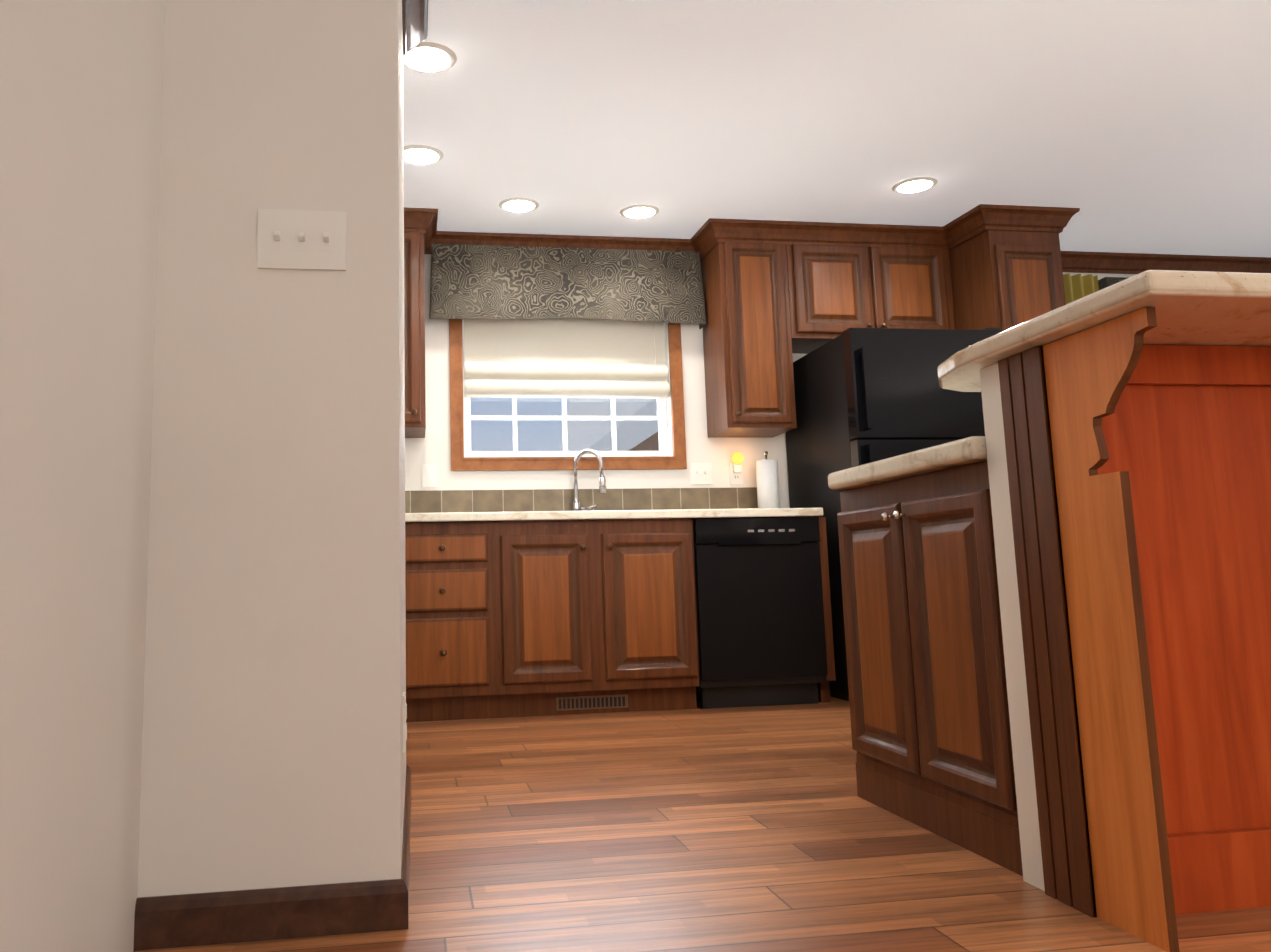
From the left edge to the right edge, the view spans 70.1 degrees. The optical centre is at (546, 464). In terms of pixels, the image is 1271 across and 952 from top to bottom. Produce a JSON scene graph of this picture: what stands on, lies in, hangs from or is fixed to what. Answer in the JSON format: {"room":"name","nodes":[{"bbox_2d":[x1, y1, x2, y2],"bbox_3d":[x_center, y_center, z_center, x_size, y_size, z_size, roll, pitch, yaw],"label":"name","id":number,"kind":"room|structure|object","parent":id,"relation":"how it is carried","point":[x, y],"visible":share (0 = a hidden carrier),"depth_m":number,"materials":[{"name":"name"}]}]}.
{"room":"kitchen","nodes":[
{"label":"kitchen","id":0,"kind":"room"},
{"bbox_2d":[0,0,405,951],"bbox_3d":[-0.474,-0.671,-0.299,0.961,2.500,6.085,0,-7,-8],"label":"wall","id":1,"kind":"structure","parent":0,"point":[202,552],"depth_m":1.62,"materials":[{"name":"beige paint"}]},
{"bbox_2d":[133,880,388,950],"bbox_3d":[-0.491,0.784,1.569,0.427,0.082,0.013,0,-7,-8],"label":"baseboard","id":2,"kind":"structure","parent":1,"relation":"attached to","point":[202,919],"depth_m":1.56,"materials":[{"name":"brown wood"}]},
{"bbox_2d":[257,209,345,270],"bbox_3d":[-0.468,-0.434,1.725,0.165,0.117,0.021,0,-7,-8],"label":"light switch","id":3,"kind":"object","parent":1,"relation":"attached to","point":[301,239],"visible":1,"depth_m":1.73,"materials":[{"name":"white plastic"}]},
{"bbox_2d":[389,765,410,930],"bbox_3d":[-0.325,0.848,2.108,0.013,0.082,1.041,0,-7,-8],"label":"baseboard","id":4,"kind":"structure","parent":1,"relation":"attached to","point":[398,888],"depth_m":1.61,"materials":[{"name":"brown wood"}]},
{"bbox_2d":[402,692,406,752],"bbox_3d":[-0.301,0.547,1.917,0.008,0.116,0.072,0,-7,-8],"label":"outlet","id":5,"kind":"object","parent":1,"relation":"attached to","point":[404,709],"visible":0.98,"depth_m":1.89,"materials":[{"name":"white plastic"}]},
{"bbox_2d":[402,0,427,55],"bbox_3d":[-0.292,-1.428,2.016,0.078,0.145,1.785,0,-7,-8],"label":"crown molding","id":6,"kind":"structure","parent":1,"relation":"attached to","point":[415,21],"depth_m":2.76,"materials":[{"name":"brown wood"}]},
{"bbox_2d":[559,398,658,450],"bbox_3d":[7.658,0.285,17.632,13.800,6.100,7.800,0,-7,-8],"label":"sky","id":7,"kind":"structure","parent":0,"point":[588,403],"depth_m":16.02,"materials":[{"name":"blue"}]},
{"bbox_2d":[133,693,1270,951],"bbox_3d":[1.084,0.717,0.775,9.100,0.060,8.100,0,-7,-8],"label":"floor","id":8,"kind":"structure","parent":0,"point":[741,829],"depth_m":1.95,"materials":[{"name":"brown wood"}]},
{"bbox_2d":[405,517,835,721],"bbox_3d":[-0.079,0.720,4.280,2.785,0.868,0.648,0,-7,-8],"label":"base cabinet","id":9,"kind":"object","parent":8,"relation":"on","point":[524,619],"visible":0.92,"depth_m":4.02,"materials":[{"name":"brown wood"}]},
{"bbox_2d":[405,508,822,522],"bbox_3d":[-0.105,0.268,4.341,2.758,0.040,0.636,0,-7,-8],"label":"countertop","id":10,"kind":"structure","parent":9,"relation":"on","point":[692,514],"depth_m":4.09,"materials":[{"name":"stone"}]},
{"bbox_2d":[572,449,606,510],"bbox_3d":[0.216,0.097,4.632,0.170,0.356,0.143,0,-7,-8],"label":"gooseneck faucet","id":11,"kind":"object","parent":10,"relation":"on","point":[602,490],"visible":0.79,"depth_m":4.64,"materials":[{"name":"silver metal"}]},
{"bbox_2d":[756,451,779,507],"bbox_3d":[1.164,0.095,4.728,0.150,0.338,0.150,0,-7,-8],"label":"paper towel holder","id":12,"kind":"object","parent":10,"relation":"on","point":[767,483],"visible":0.71,"depth_m":4.68,"materials":[{"name":"white paper"}]},
{"bbox_2d":[692,517,827,708],"bbox_3d":[0.954,0.715,4.436,0.600,0.866,0.625,0,-7,-8],"label":"dishwasher","id":13,"kind":"object","parent":8,"relation":"on","point":[760,615],"visible":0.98,"depth_m":4.15,"materials":[{"name":"black metal"}]},
{"bbox_2d":[786,328,1004,700],"bbox_3d":[1.766,0.260,4.494,0.788,1.745,0.830,0,-7,-8],"label":"refrigerator","id":14,"kind":"object","parent":8,"relation":"on","point":[863,396],"visible":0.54,"depth_m":4.22,"materials":[{"name":"black metal"}]},
{"bbox_2d":[837,461,1022,875],"bbox_3d":[1.284,0.466,2.391,0.938,0.834,1.038,0,-7,-8],"label":"base cabinet","id":15,"kind":"object","parent":8,"relation":"on","point":[930,722],"visible":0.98,"depth_m":2.08,"materials":[{"name":"brown wood"}]},
{"bbox_2d":[828,436,986,490],"bbox_3d":[1.292,0.026,2.452,0.975,0.049,1.042,0,-7,-8],"label":"countertop","id":16,"kind":"structure","parent":15,"relation":"on","point":[959,453],"depth_m":2.10,"materials":[{"name":"stone"}]},
{"bbox_2d":[949,230,1065,329],"bbox_3d":[2.413,-0.025,4.717,0.393,2.335,0.694,0,-7,-8],"label":"pantry cabinet","id":17,"kind":"object","parent":8,"relation":"on","point":[1003,280],"visible":0.08,"depth_m":4.55,"materials":[{"name":"brown wood"}]},
{"bbox_2d":[980,307,1270,951],"bbox_3d":[2.060,0.301,2.193,2.374,1.073,1.270,0,-7,-8],"label":"kitchen peninsula","id":18,"kind":"object","parent":8,"relation":"on","point":[1129,472],"visible":1,"depth_m":1.66,"materials":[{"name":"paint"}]},
{"bbox_2d":[937,270,1270,391],"bbox_3d":[2.118,-0.245,1.942,2.505,0.040,0.750,0,-7,-8],"label":"countertop","id":19,"kind":"structure","parent":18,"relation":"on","point":[1202,308],"depth_m":1.55,"materials":[{"name":"stone"}]},
{"bbox_2d":[405,254,1136,692],"bbox_3d":[1.658,-0.050,5.038,6.720,2.500,0.140,0,-7,-8],"label":"wall","id":20,"kind":"structure","parent":0,"point":[433,446],"depth_m":4.76,"materials":[{"name":"beige paint"}]},
{"bbox_2d":[404,232,425,437],"bbox_3d":[-1.061,-0.652,4.455,0.911,0.991,0.374,0,-7,-8],"label":"upper cabinet","id":21,"kind":"object","parent":20,"relation":"attached to","point":[414,333],"visible":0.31,"depth_m":4.37,"materials":[{"name":"brown wood"}]},
{"bbox_2d":[422,464,435,486],"bbox_3d":[-0.600,0.054,4.615,0.072,0.117,0.016,0,-7,-8],"label":"light switch","id":22,"kind":"object","parent":20,"relation":"attached to","point":[428,475],"visible":1,"depth_m":4.62,"materials":[{"name":"white plastic"}]},
{"bbox_2d":[429,244,706,328],"bbox_3d":[0.117,-0.946,4.793,1.472,0.410,0.124,0,-7,-8],"label":"valance","id":23,"kind":"object","parent":20,"relation":"attached to","point":[491,282],"visible":1,"depth_m":4.74,"materials":[{"name":"fabric"}]},
{"bbox_2d":[449,319,686,470],"bbox_3d":[0.109,-0.424,4.848,1.254,0.925,0.165,0,-7,-8],"label":"window","id":24,"kind":"structure","parent":20,"relation":"in","point":[670,454],"depth_m":4.79,"materials":[{"name":"brown wood"}]},
{"bbox_2d":[463,317,669,398],"bbox_3d":[0.111,-0.588,4.830,1.096,0.459,0.092,0,-7,-8],"label":"blinds","id":25,"kind":"object","parent":24,"relation":"attached to","point":[563,357],"visible":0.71,"depth_m":4.83,"materials":[{"name":"beige fabric"}]},
{"bbox_2d":[653,322,658,417],"bbox_3d":[0.596,-0.523,4.900,0.012,0.545,0.012,0,-7,-8],"label":"blind cord","id":26,"kind":"object","parent":25,"relation":"hanging from","point":[655,364],"visible":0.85,"depth_m":4.91,"materials":[{"name":"white fabric"}]},
{"bbox_2d":[405,487,757,512],"bbox_3d":[-0.139,0.209,4.665,2.788,0.160,0.012,0,-7,-8],"label":"tile backsplash","id":27,"kind":"structure","parent":20,"relation":"attached to","point":[438,501],"depth_m":4.71,"materials":[{"name":"beige tile"}]},
{"bbox_2d":[690,463,712,484],"bbox_3d":[0.834,0.046,4.825,0.118,0.117,0.016,0,-7,-8],"label":"light switch","id":28,"kind":"object","parent":20,"relation":"attached to","point":[701,473],"visible":1,"depth_m":4.83,"materials":[{"name":"white plastic"}]},
{"bbox_2d":[729,463,742,483],"bbox_3d":[1.026,0.046,4.857,0.072,0.117,0.009,0,-7,-8],"label":"electrical outlet","id":29,"kind":"object","parent":20,"relation":"attached to","point":[736,477],"visible":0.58,"depth_m":4.85,"materials":[{"name":"white plastic"}]},
{"bbox_2d":[732,452,742,471],"bbox_3d":[1.029,-0.016,4.838,0.068,0.109,0.043,0,-7,-8],"label":"light","id":30,"kind":"object","parent":29,"relation":"attached to","point":[737,457],"visible":0.96,"depth_m":4.83,"materials":[{"name":"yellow plastic"}]},
{"bbox_2d":[700,242,796,437],"bbox_3d":[1.070,-0.664,4.767,0.369,0.991,0.374,0,-7,-8],"label":"upper cabinet","id":31,"kind":"object","parent":20,"relation":"attached to","point":[748,368],"visible":1,"depth_m":4.64,"materials":[{"name":"brown wood"}]},
{"bbox_2d":[404,204,1270,273],"bbox_3d":[1.752,-1.213,4.770,6.578,0.130,0.706,0,-7,-8],"label":"crown molding","id":32,"kind":"structure","parent":20,"relation":"attached to","point":[710,234],"depth_m":4.77,"materials":[{"name":"brown wood"}]},
{"bbox_2d":[786,244,954,353],"bbox_3d":[1.706,-0.901,4.891,0.922,0.519,0.374,0,-7,-8],"label":"upper cabinet","id":33,"kind":"object","parent":20,"relation":"attached to","point":[835,291],"visible":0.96,"depth_m":4.75,"materials":[{"name":"brown wood"}]},
{"bbox_2d":[1063,274,1098,303],"bbox_3d":[3.120,0.014,5.090,0.248,2.257,0.068,0,-7,-8],"label":"curtain","id":34,"kind":"object","parent":20,"relation":"hanging from","point":[1077,286],"visible":0.08,"depth_m":5.22,"materials":[{"name":"yellow fabric"}]},
{"bbox_2d":[1098,277,1126,289],"bbox_3d":[3.943,-0.900,5.345,1.432,0.384,0.124,0,-7,-8],"label":"valance","id":35,"kind":"object","parent":20,"relation":"attached to","point":[1104,282],"visible":0.02,"depth_m":5.24,"materials":[{"name":"fabric"}]},
{"bbox_2d":[403,0,1270,256],"bbox_3d":[1.024,-1.619,1.094,9.100,0.426,8.150,0,-7,-8],"label":"ceiling","id":36,"kind":"structure","parent":0,"point":[1134,126],"depth_m":3.51,"materials":[{"name":"white paint"}]},
{"bbox_2d":[404,145,443,165],"bbox_3d":[-0.532,-1.299,3.796,0.200,0.024,0.200,0,-7,-8],"label":"recessed light","id":37,"kind":"object","parent":36,"relation":"in","point":[421,155],"visible":0.92,"depth_m":3.77,"materials":[{"name":"white plastic"}]},
{"bbox_2d":[403,42,456,73],"bbox_3d":[-0.401,-1.367,3.039,0.200,0.024,0.200,0,-7,-8],"label":"recessed light","id":38,"kind":"object","parent":36,"relation":"in","point":[428,57],"visible":0.9,"depth_m":3.02,"materials":[{"name":"white plastic"}]},
{"bbox_2d":[499,197,538,212],"bbox_3d":[-0.132,-1.256,4.378,0.200,0.024,0.200,0,-7,-8],"label":"recessed light","id":39,"kind":"object","parent":36,"relation":"in","point":[518,205],"visible":0.98,"depth_m":4.35,"materials":[{"name":"white plastic"}]},
{"bbox_2d":[620,204,659,219],"bbox_3d":[0.467,-1.257,4.496,0.200,0.024,0.200,0,-7,-8],"label":"recessed light","id":40,"kind":"object","parent":36,"relation":"in","point":[640,211],"visible":1,"depth_m":4.47,"materials":[{"name":"white plastic"}]},
{"bbox_2d":[892,177,937,193],"bbox_3d":[1.730,-1.304,4.223,0.200,0.024,0.200,0,-7,-8],"label":"recessed light","id":41,"kind":"object","parent":36,"relation":"in","point":[915,185],"visible":1,"depth_m":4.19,"materials":[{"name":"white plastic"}]},
{"label":"outside","id":42,"kind":"structure","parent":0,"visible":0},
{"bbox_2d":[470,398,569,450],"bbox_3d":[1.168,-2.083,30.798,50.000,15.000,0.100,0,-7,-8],"label":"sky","id":43,"kind":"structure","parent":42,"point":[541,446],"depth_m":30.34,"materials":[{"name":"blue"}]},
{"bbox_3d":[2.126,3.537,17.576,32.000,0.100,24.700,0,-7,-8],"label":"ground","id":44,"kind":"structure","parent":42,"visible":0},
{"bbox_2d":[629,432,658,450],"bbox_3d":[0.713,1.112,8.260,3.869,2.448,4.200,0,-7,-8],"label":"roof","id":45,"kind":"object","parent":44,"relation":"on","point":[650,447],"depth_m":6.51,"materials":[{"name":"brown"}]}
]}

